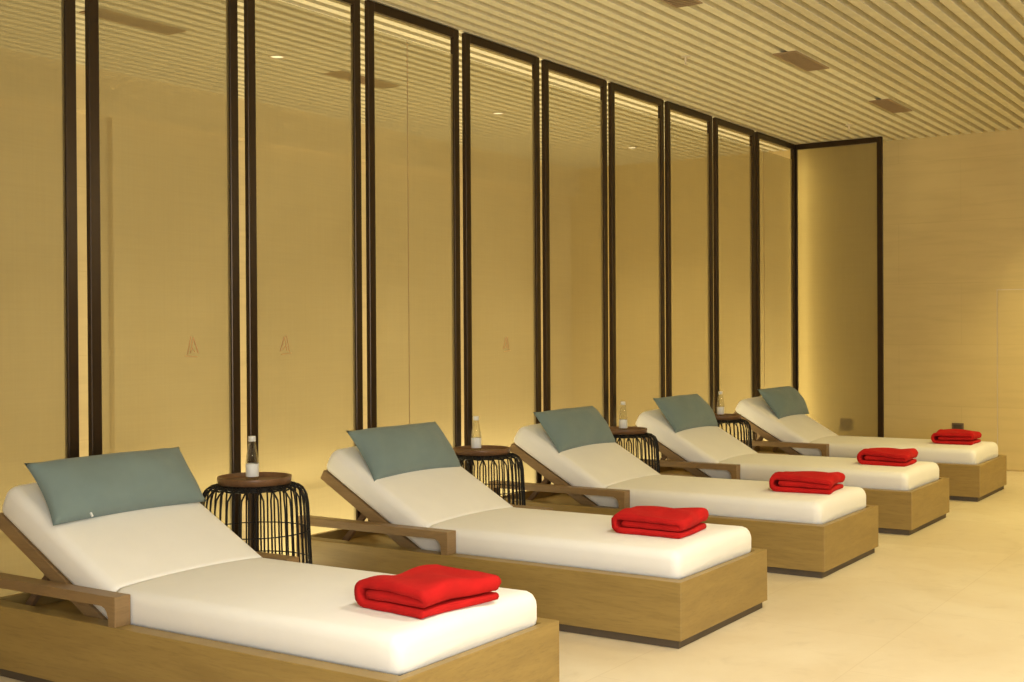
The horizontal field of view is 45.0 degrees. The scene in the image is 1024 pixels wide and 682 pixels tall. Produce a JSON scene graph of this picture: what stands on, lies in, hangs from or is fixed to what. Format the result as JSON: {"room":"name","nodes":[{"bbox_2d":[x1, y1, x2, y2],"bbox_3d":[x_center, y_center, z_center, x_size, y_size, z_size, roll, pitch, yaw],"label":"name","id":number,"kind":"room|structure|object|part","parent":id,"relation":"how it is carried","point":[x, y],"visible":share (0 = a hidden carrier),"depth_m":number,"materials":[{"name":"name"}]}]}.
{"room":"spa","nodes":[
{"label":"spa","id":0,"kind":"room"},
{"bbox_2d":[76,64,542,498],"bbox_3d":[-3.216,-0.411,8.664,0.150,3.434,13.876,0,1,34],"label":"wall","id":1,"kind":"structure","parent":0,"point":[81,118],"depth_m":10.06,"materials":[{"name":"paint"}]},
{"bbox_2d":[76,64,541,191],"bbox_3d":[-3.112,-1.771,8.580,0.120,0.314,13.876,0,1,34],"label":"trim","id":2,"kind":"structure","parent":1,"relation":"attached to","point":[80,69],"depth_m":9.88,"materials":[{"name":"stone"}]},
{"bbox_2d":[0,471,1023,681],"bbox_3d":[1.437,1.351,5.590,11.400,0.100,14.276,0,1,34],"label":"floor","id":3,"kind":"structure","parent":0,"point":[943,601],"depth_m":5.61,"materials":[{"name":"stone"}]},
{"bbox_2d":[0,0,78,596],"bbox_3d":[-2.135,-0.288,4.987,0.030,3.228,0.884,0,1,34],"label":"glass panel","id":4,"kind":"object","parent":3,"relation":"on","point":[39,353],"visible":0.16,"depth_m":5.19,"materials":[{"name":"glass"}]},
{"bbox_2d":[85,0,240,535],"bbox_3d":[-1.609,-0.296,5.778,0.030,3.228,0.884,0,1,34],"label":"glass panel","id":5,"kind":"object","parent":3,"relation":"on","point":[161,76],"visible":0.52,"depth_m":5.76,"materials":[{"name":"clear glass"}]},
{"bbox_2d":[200,472,311,563],"bbox_3d":[-1.212,0.975,5.825,0.558,0.678,0.558,0,1,34],"label":"side table","id":6,"kind":"object","parent":3,"relation":"on","point":[268,482],"visible":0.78,"depth_m":5.72,"materials":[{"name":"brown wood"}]},
{"bbox_2d":[246,436,258,479],"bbox_3d":[-1.223,0.552,5.809,0.061,0.209,0.061,0,1,34],"label":"water bottle","id":7,"kind":"object","parent":6,"relation":"on","point":[252,469],"visible":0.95,"depth_m":5.79,"materials":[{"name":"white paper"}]},
{"bbox_2d":[217,472,291,486],"bbox_3d":[-1.214,0.653,5.822,0.346,0.034,0.346,0,1,34],"label":"tray","id":8,"kind":"object","parent":6,"relation":"on","point":[266,479],"depth_m":5.74,"materials":[{"name":"brown wood"}]},
{"bbox_2d":[0,482,558,681],"bbox_3d":[-0.983,0.945,4.748,2.140,0.752,0.961,0,1,34],"label":"sun lounger","id":9,"kind":"object","parent":3,"relation":"on","point":[171,593],"visible":0.83,"depth_m":4.49,"materials":[{"name":"white fabric"}]},
{"bbox_3d":[-1.556,0.897,5.128,0.763,0.409,0.801,0,1,34],"label":"backrest frame","id":10,"kind":"part","parent":9,"relation":"part of","materials":[{"name":"brown wood"}]},
{"bbox_3d":[-1.766,0.986,4.735,0.830,0.110,0.072,0,1,34],"label":"armrest","id":11,"kind":"part","parent":9,"relation":"part of","materials":[{"name":"brown wood"}]},
{"bbox_2d":[24,447,205,525],"bbox_3d":[-1.628,0.592,5.167,0.207,0.243,0.800,0,0,33],"label":"pillow","id":12,"kind":"object","parent":9,"relation":"on","point":[77,488],"visible":1,"depth_m":5.04,"materials":[{"name":"grey fabric"}]},
{"bbox_3d":[-1.273,0.978,5.475,0.830,0.110,0.072,0,1,34],"label":"armrest","id":13,"kind":"part","parent":9,"relation":"part of","materials":[{"name":"brown wood"}]},
{"bbox_2d":[354,564,500,618],"bbox_3d":[-0.290,0.852,4.268,0.350,0.111,0.383,0,1,39],"label":"folded towel","id":14,"kind":"object","parent":9,"relation":"on","point":[423,591],"visible":1,"depth_m":4.16,"materials":[{"name":"red fabric"}]},
{"bbox_2d":[244,0,362,555],"bbox_3d":[-1.089,-0.305,6.561,0.030,3.228,0.864,0,1,34],"label":"glass panel","id":15,"kind":"object","parent":3,"relation":"on","point":[302,66],"visible":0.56,"depth_m":6.54,"materials":[{"name":"clear glass"}]},
{"bbox_3d":[-1.099,-1.892,6.549,0.030,0.055,0.756,0,1,34],"label":"rail","id":16,"kind":"part","parent":15,"relation":"part of","materials":[{"name":"brown metal"}]},
{"bbox_2d":[364,0,460,521],"bbox_3d":[-0.573,-0.314,7.337,0.030,3.228,0.869,0,1,34],"label":"glass panel","id":17,"kind":"object","parent":3,"relation":"on","point":[412,148],"visible":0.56,"depth_m":7.31,"materials":[{"name":"clear glass"}]},
{"bbox_3d":[-0.582,-1.901,7.325,0.030,0.055,0.761,0,1,34],"label":"rail","id":18,"kind":"part","parent":17,"relation":"part of","materials":[{"name":"brown metal"}]},
{"bbox_2d":[453,445,525,505],"bbox_3d":[-0.180,0.967,7.385,0.558,0.658,0.558,0,0,16],"label":"side table","id":19,"kind":"object","parent":3,"relation":"on","point":[491,453],"visible":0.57,"depth_m":7.26,"materials":[{"name":"black metal"}]},
{"bbox_2d":[471,416,480,449],"bbox_3d":[-0.215,0.554,7.397,0.061,0.209,0.061,0,1,34],"label":"water bottle","id":20,"kind":"object","parent":19,"relation":"on","point":[475,441],"visible":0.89,"depth_m":7.38,"materials":[{"name":"plastic"}]},
{"bbox_2d":[453,445,509,455],"bbox_3d":[-0.182,0.655,7.382,0.346,0.033,0.346,0,0,16],"label":"tray","id":21,"kind":"object","parent":19,"relation":"on","point":[485,450],"depth_m":7.27,"materials":[{"name":"brown wood"}]},
{"bbox_2d":[462,33,541,495],"bbox_3d":[-0.055,-0.323,8.116,0.030,3.228,0.870,0,1,34],"label":"glass panel","id":22,"kind":"object","parent":3,"relation":"on","point":[501,108],"visible":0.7,"depth_m":8.09,"materials":[{"name":"clear glass"}]},
{"bbox_3d":[-0.064,-1.909,8.104,0.030,0.055,0.762,0,1,34],"label":"rail","id":23,"kind":"part","parent":22,"relation":"part of","materials":[{"name":"brown metal"}]},
{"bbox_2d":[296,446,766,648],"bbox_3d":[0.057,0.926,6.226,2.210,0.756,0.961,0,1,34],"label":"sun lounger","id":24,"kind":"object","parent":3,"relation":"on","point":[583,574],"visible":0.85,"depth_m":5.78,"materials":[{"name":"white fabric"}]},
{"bbox_3d":[-0.475,0.877,6.580,0.731,0.416,0.801,0,1,34],"label":"backrest frame","id":25,"kind":"part","parent":24,"relation":"part of","materials":[{"name":"brown wood"}]},
{"bbox_3d":[-0.697,0.969,6.194,0.980,0.110,0.072,0,1,34],"label":"armrest","id":26,"kind":"part","parent":24,"relation":"part of","materials":[{"name":"brown wood"}]},
{"bbox_2d":[346,422,460,481],"bbox_3d":[-0.556,0.582,6.623,0.217,0.258,0.752,0,1,34],"label":"pillow","id":27,"kind":"object","parent":24,"relation":"on","point":[387,451],"visible":0.99,"depth_m":6.48,"materials":[{"name":"grey fabric"}]},
{"bbox_3d":[-0.205,0.961,6.935,0.980,0.110,0.072,0,1,34],"label":"armrest","id":28,"kind":"part","parent":24,"relation":"part of","materials":[{"name":"brown wood"}]},
{"bbox_3d":[0.095,0.792,6.218,2.042,0.488,0.831,0,1,34],"label":"mattress","id":29,"kind":"part","parent":24,"relation":"part of","materials":[{"name":"beige fabric"}]},
{"bbox_2d":[611,506,708,538],"bbox_3d":[0.697,0.835,5.781,0.380,0.112,0.319,0,0,32],"label":"folded towel","id":30,"kind":"object","parent":24,"relation":"on","point":[657,521],"visible":1,"depth_m":5.68,"materials":[{"name":"red fabric"}]},
{"bbox_2d":[541,60,608,483],"bbox_3d":[0.466,-0.332,8.899,0.030,3.228,0.878,0,1,34],"label":"glass panel","id":31,"kind":"object","parent":3,"relation":"on","point":[574,125],"visible":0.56,"depth_m":8.87,"materials":[{"name":"clear glass"}]},
{"bbox_3d":[0.456,-1.918,8.887,0.030,0.055,0.770,0,1,34],"label":"rail","id":32,"kind":"part","parent":31,"relation":"part of","materials":[{"name":"brown metal"}]},
{"bbox_2d":[609,426,659,472],"bbox_3d":[0.794,0.951,8.814,0.558,0.658,0.558,0,0,-1],"label":"side table","id":33,"kind":"object","parent":3,"relation":"on","point":[639,432],"visible":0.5,"depth_m":8.68,"materials":[{"name":"black metal"}]},
{"bbox_2d":[619,401,626,427],"bbox_3d":[0.796,0.538,8.844,0.061,0.209,0.061,0,1,34],"label":"water bottle","id":34,"kind":"object","parent":33,"relation":"on","point":[622,422],"visible":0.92,"depth_m":8.82,"materials":[{"name":"plastic"}]},
{"bbox_2d":[609,426,646,434],"bbox_3d":[0.792,0.638,8.812,0.346,0.033,0.346,0,0,-1],"label":"tray","id":35,"kind":"object","parent":33,"relation":"on","point":[630,430],"depth_m":8.68,"materials":[{"name":"brown wood"}]},
{"bbox_2d":[608,82,665,459],"bbox_3d":[0.988,-0.341,9.685,0.030,3.228,0.878,0,1,34],"label":"glass panel","id":36,"kind":"object","parent":3,"relation":"on","point":[635,138],"visible":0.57,"depth_m":9.64,"materials":[{"name":"clear glass"}]},
{"bbox_3d":[0.979,-1.927,9.673,0.030,0.055,0.770,0,1,34],"label":"rail","id":37,"kind":"part","parent":36,"relation":"part of","materials":[{"name":"brown metal"}]},
{"bbox_2d":[490,423,878,577],"bbox_3d":[1.036,0.909,7.699,2.210,0.756,0.961,0,1,34],"label":"sun lounger","id":38,"kind":"object","parent":3,"relation":"on","point":[802,534],"visible":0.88,"depth_m":7.31,"materials":[{"name":"white fabric"}]},
{"bbox_3d":[0.504,0.860,8.052,0.731,0.416,0.801,0,1,34],"label":"backrest frame","id":39,"kind":"part","parent":38,"relation":"part of","materials":[{"name":"brown wood"}]},
{"bbox_3d":[0.282,0.952,7.667,0.980,0.110,0.072,0,1,34],"label":"armrest","id":40,"kind":"part","parent":38,"relation":"part of","materials":[{"name":"brown wood"}]},
{"bbox_2d":[533,406,615,452],"bbox_3d":[0.432,0.569,8.090,0.219,0.259,0.768,0,0,33],"label":"pillow","id":41,"kind":"object","parent":38,"relation":"on","point":[567,428],"visible":0.98,"depth_m":7.92,"materials":[{"name":"grey fabric"}]},
{"bbox_3d":[0.774,0.944,8.407,0.980,0.110,0.072,0,1,34],"label":"armrest","id":42,"kind":"part","parent":38,"relation":"part of","materials":[{"name":"brown wood"}]},
{"bbox_3d":[1.073,0.775,7.690,2.042,0.488,0.831,0,1,34],"label":"mattress","id":43,"kind":"part","parent":38,"relation":"part of","materials":[{"name":"beige fabric"}]},
{"bbox_2d":[769,471,844,494],"bbox_3d":[1.730,0.818,7.246,0.373,0.112,0.324,0,0,29],"label":"folded towel","id":44,"kind":"object","parent":38,"relation":"on","point":[813,482],"visible":1,"depth_m":7.13,"materials":[{"name":"red fabric"}]},
{"bbox_2d":[664,101,713,459],"bbox_3d":[1.511,-0.350,10.471,0.030,3.228,0.878,0,1,34],"label":"glass panel","id":45,"kind":"object","parent":3,"relation":"on","point":[688,151],"visible":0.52,"depth_m":10.44,"materials":[{"name":"glass"}]},
{"bbox_3d":[1.502,-1.936,10.459,0.030,0.055,0.770,0,1,34],"label":"rail","id":46,"kind":"part","parent":45,"relation":"part of","materials":[{"name":"brown metal"}]},
{"bbox_2d":[714,413,751,448],"bbox_3d":[1.713,0.935,10.160,0.558,0.658,0.558,0,0,-18],"label":"side table","id":47,"kind":"object","parent":3,"relation":"on","point":[725,418],"visible":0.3,"depth_m":10.01,"materials":[{"name":"black metal"}]},
{"bbox_2d":[717,391,723,413],"bbox_3d":[1.731,0.522,10.252,0.061,0.209,0.061,0,1,34],"label":"water bottle","id":48,"kind":"object","parent":47,"relation":"on","point":[720,410],"visible":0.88,"depth_m":10.23,"materials":[{"name":"plastic"}]},
{"bbox_2d":[714,413,740,419],"bbox_3d":[1.711,0.623,10.158,0.346,0.033,0.346,0,0,-18],"label":"tray","id":49,"kind":"object","parent":47,"relation":"on","point":[725,416],"depth_m":10.02,"materials":[{"name":"brown wood"}]},
{"bbox_2d":[713,118,755,439],"bbox_3d":[2.034,-0.359,11.257,0.030,3.228,0.878,0,1,34],"label":"glass panel","id":50,"kind":"object","parent":3,"relation":"on","point":[733,162],"visible":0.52,"depth_m":11.22,"materials":[{"name":"clear glass"}]},
{"bbox_3d":[2.024,-1.945,11.245,0.030,0.055,0.770,0,1,34],"label":"rail","id":51,"kind":"part","parent":50,"relation":"part of","materials":[{"name":"brown metal"}]},
{"bbox_2d":[754,132,795,440],"bbox_3d":[2.585,-0.368,12.086,0.030,3.228,0.982,0,1,34],"label":"glass panel","id":52,"kind":"object","parent":3,"relation":"on","point":[775,275],"visible":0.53,"depth_m":12.05,"materials":[{"name":"glass"}]},
{"bbox_3d":[2.576,-1.954,12.075,0.030,0.055,0.874,0,1,34],"label":"rail","id":53,"kind":"part","parent":52,"relation":"part of","materials":[{"name":"brown metal"}]},
{"bbox_2d":[634,409,948,534],"bbox_3d":[1.956,0.894,9.083,2.210,0.756,0.961,0,1,34],"label":"sun lounger","id":54,"kind":"object","parent":3,"relation":"on","point":[912,498],"visible":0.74,"depth_m":8.75,"materials":[{"name":"white fabric"}]},
{"bbox_3d":[1.424,0.844,9.436,0.731,0.416,0.801,0,1,34],"label":"backrest frame","id":55,"kind":"part","parent":54,"relation":"part of","materials":[{"name":"brown wood"}]},
{"bbox_2d":[653,394,717,432],"bbox_3d":[1.352,0.545,9.474,0.218,0.259,0.760,0,1,34],"label":"pillow","id":56,"kind":"object","parent":54,"relation":"on","point":[683,412],"visible":1,"depth_m":9.30,"materials":[{"name":"grey fabric"}]},
{"bbox_3d":[1.202,0.937,9.050,0.980,0.110,0.072,0,1,34],"label":"armrest","id":57,"kind":"part","parent":54,"relation":"part of","materials":[{"name":"brown wood"}]},
{"bbox_3d":[1.994,0.760,9.074,2.042,0.488,0.831,0,1,34],"label":"mattress","id":58,"kind":"part","parent":54,"relation":"part of","materials":[{"name":"beige fabric"}]},
{"bbox_2d":[857,447,917,466],"bbox_3d":[2.634,0.802,8.642,0.356,0.112,0.304,0,0,33],"label":"folded towel","id":59,"kind":"object","parent":54,"relation":"on","point":[882,456],"visible":1,"depth_m":8.54,"materials":[{"name":"red fabric"}]},
{"bbox_2d":[795,137,883,436],"bbox_3d":[3.231,-0.373,12.274,0.918,3.228,0.030,0,1,34],"label":"glass panel","id":60,"kind":"object","parent":3,"relation":"on","point":[839,184],"visible":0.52,"depth_m":12.24,"materials":[{"name":"glass"}]},
{"bbox_3d":[3.222,-1.960,12.262,0.810,0.055,0.030,0,1,34],"label":"rail","id":61,"kind":"part","parent":60,"relation":"part of","materials":[{"name":"brown metal"}]},
{"bbox_2d":[733,396,1006,501],"bbox_3d":[2.989,0.876,10.636,2.210,0.756,0.961,0,1,34],"label":"sun lounger","id":62,"kind":"object","parent":3,"relation":"on","point":[975,472],"visible":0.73,"depth_m":10.32,"materials":[{"name":"white fabric"}]},
{"bbox_3d":[2.457,0.827,10.989,0.731,0.416,0.801,0,1,34],"label":"backrest frame","id":63,"kind":"part","parent":62,"relation":"part of","materials":[{"name":"brown wood"}]},
{"bbox_2d":[757,386,808,418],"bbox_3d":[2.455,0.544,11.077,0.223,0.263,0.776,0,1,33],"label":"pillow","id":64,"kind":"object","parent":62,"relation":"on","point":[784,401],"visible":1,"depth_m":10.88,"materials":[{"name":"grey fabric"}]},
{"bbox_3d":[2.235,0.919,10.604,0.980,0.110,0.072,0,1,34],"label":"armrest","id":65,"kind":"part","parent":62,"relation":"part of","materials":[{"name":"brown wood"}]},
{"bbox_3d":[3.027,0.742,10.628,2.042,0.488,0.831,0,1,34],"label":"mattress","id":66,"kind":"part","parent":62,"relation":"part of","materials":[{"name":"beige fabric"}]},
{"bbox_2d":[931,429,981,444],"bbox_3d":[3.660,0.787,10.176,0.350,0.107,0.304,0,0,31],"label":"folded towel","id":67,"kind":"object","parent":62,"relation":"on","point":[942,436],"visible":1,"depth_m":10.08,"materials":[{"name":"red fabric"}]},
{"bbox_2d":[75,0,1023,166],"bbox_3d":[1.417,-2.008,5.566,11.000,0.150,13.876,0,1,34],"label":"ceiling","id":68,"kind":"structure","parent":0,"point":[958,65],"depth_m":8.42,"materials":[{"name":"beige paint"}]},
{"bbox_2d":[361,76,364,84],"bbox_3d":[-1.111,-1.940,9.183,0.167,0.008,0.660,0,1,34],"label":"ceiling vent","id":69,"kind":"object","parent":68,"relation":"in","point":[362,77],"visible":0.04,"depth_m":9.19,"materials":[{"name":"brown metal"}]},
{"bbox_2d":[661,0,702,7],"bbox_3d":[0.841,-1.935,6.853,0.167,0.008,0.660,0,1,34],"label":"ceiling vent","id":70,"kind":"object","parent":68,"relation":"in","point":[675,3],"visible":1,"depth_m":7.07,"materials":[{"name":"brown metal"}]},
{"bbox_2d":[665,0,697,6],"bbox_3d":[0.843,-1.935,6.856,0.143,0.004,0.608,0,1,34],"label":"grille","id":71,"kind":"object","parent":70,"relation":"attached to","point":[675,3],"depth_m":7.07,"materials":[{"name":"brown metal"}]},
{"bbox_2d":[681,55,690,64],"bbox_3d":[1.192,-1.926,8.478,0.068,0.055,0.068,0,1,34],"label":"sprinkler","id":72,"kind":"object","parent":68,"relation":"attached to","point":[685,57],"visible":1,"depth_m":8.47,"materials":[{"name":"beige metal"}]},
{"bbox_2d":[773,51,828,70],"bbox_3d":[2.026,-1.955,8.635,0.167,0.008,0.660,0,1,34],"label":"ceiling vent","id":73,"kind":"object","parent":68,"relation":"in","point":[795,58],"visible":1,"depth_m":8.61,"materials":[{"name":"brown metal"}]},
{"bbox_2d":[869,99,911,112],"bbox_3d":[3.188,-1.975,10.383,0.167,0.008,0.660,0,1,34],"label":"ceiling vent","id":74,"kind":"object","parent":68,"relation":"in","point":[889,105],"visible":1,"depth_m":10.36,"materials":[{"name":"brown metal"}]},
{"bbox_2d":[607,126,1023,471],"bbox_3d":[5.309,-0.482,11.417,11.000,3.434,0.150,0,1,34],"label":"wall","id":75,"kind":"structure","parent":0,"point":[953,205],"depth_m":12.03,"materials":[{"name":"wood"}]},
{"bbox_2d":[952,423,963,428],"bbox_3d":[4.327,0.851,11.986,0.110,0.110,0.014,0,1,34],"label":"wall socket","id":76,"kind":"object","parent":75,"relation":"attached to","point":[954,425],"visible":0.5,"depth_m":11.98,"materials":[{"name":"brown plastic"}]},
{"bbox_2d":[997,289,1023,470],"bbox_3d":[4.973,0.371,11.563,0.820,1.728,0.016,0,1,34],"label":"door","id":77,"kind":"structure","parent":75,"relation":"in","point":[1010,302],"depth_m":11.71,"materials":[{"name":"beige paint"}]}
]}

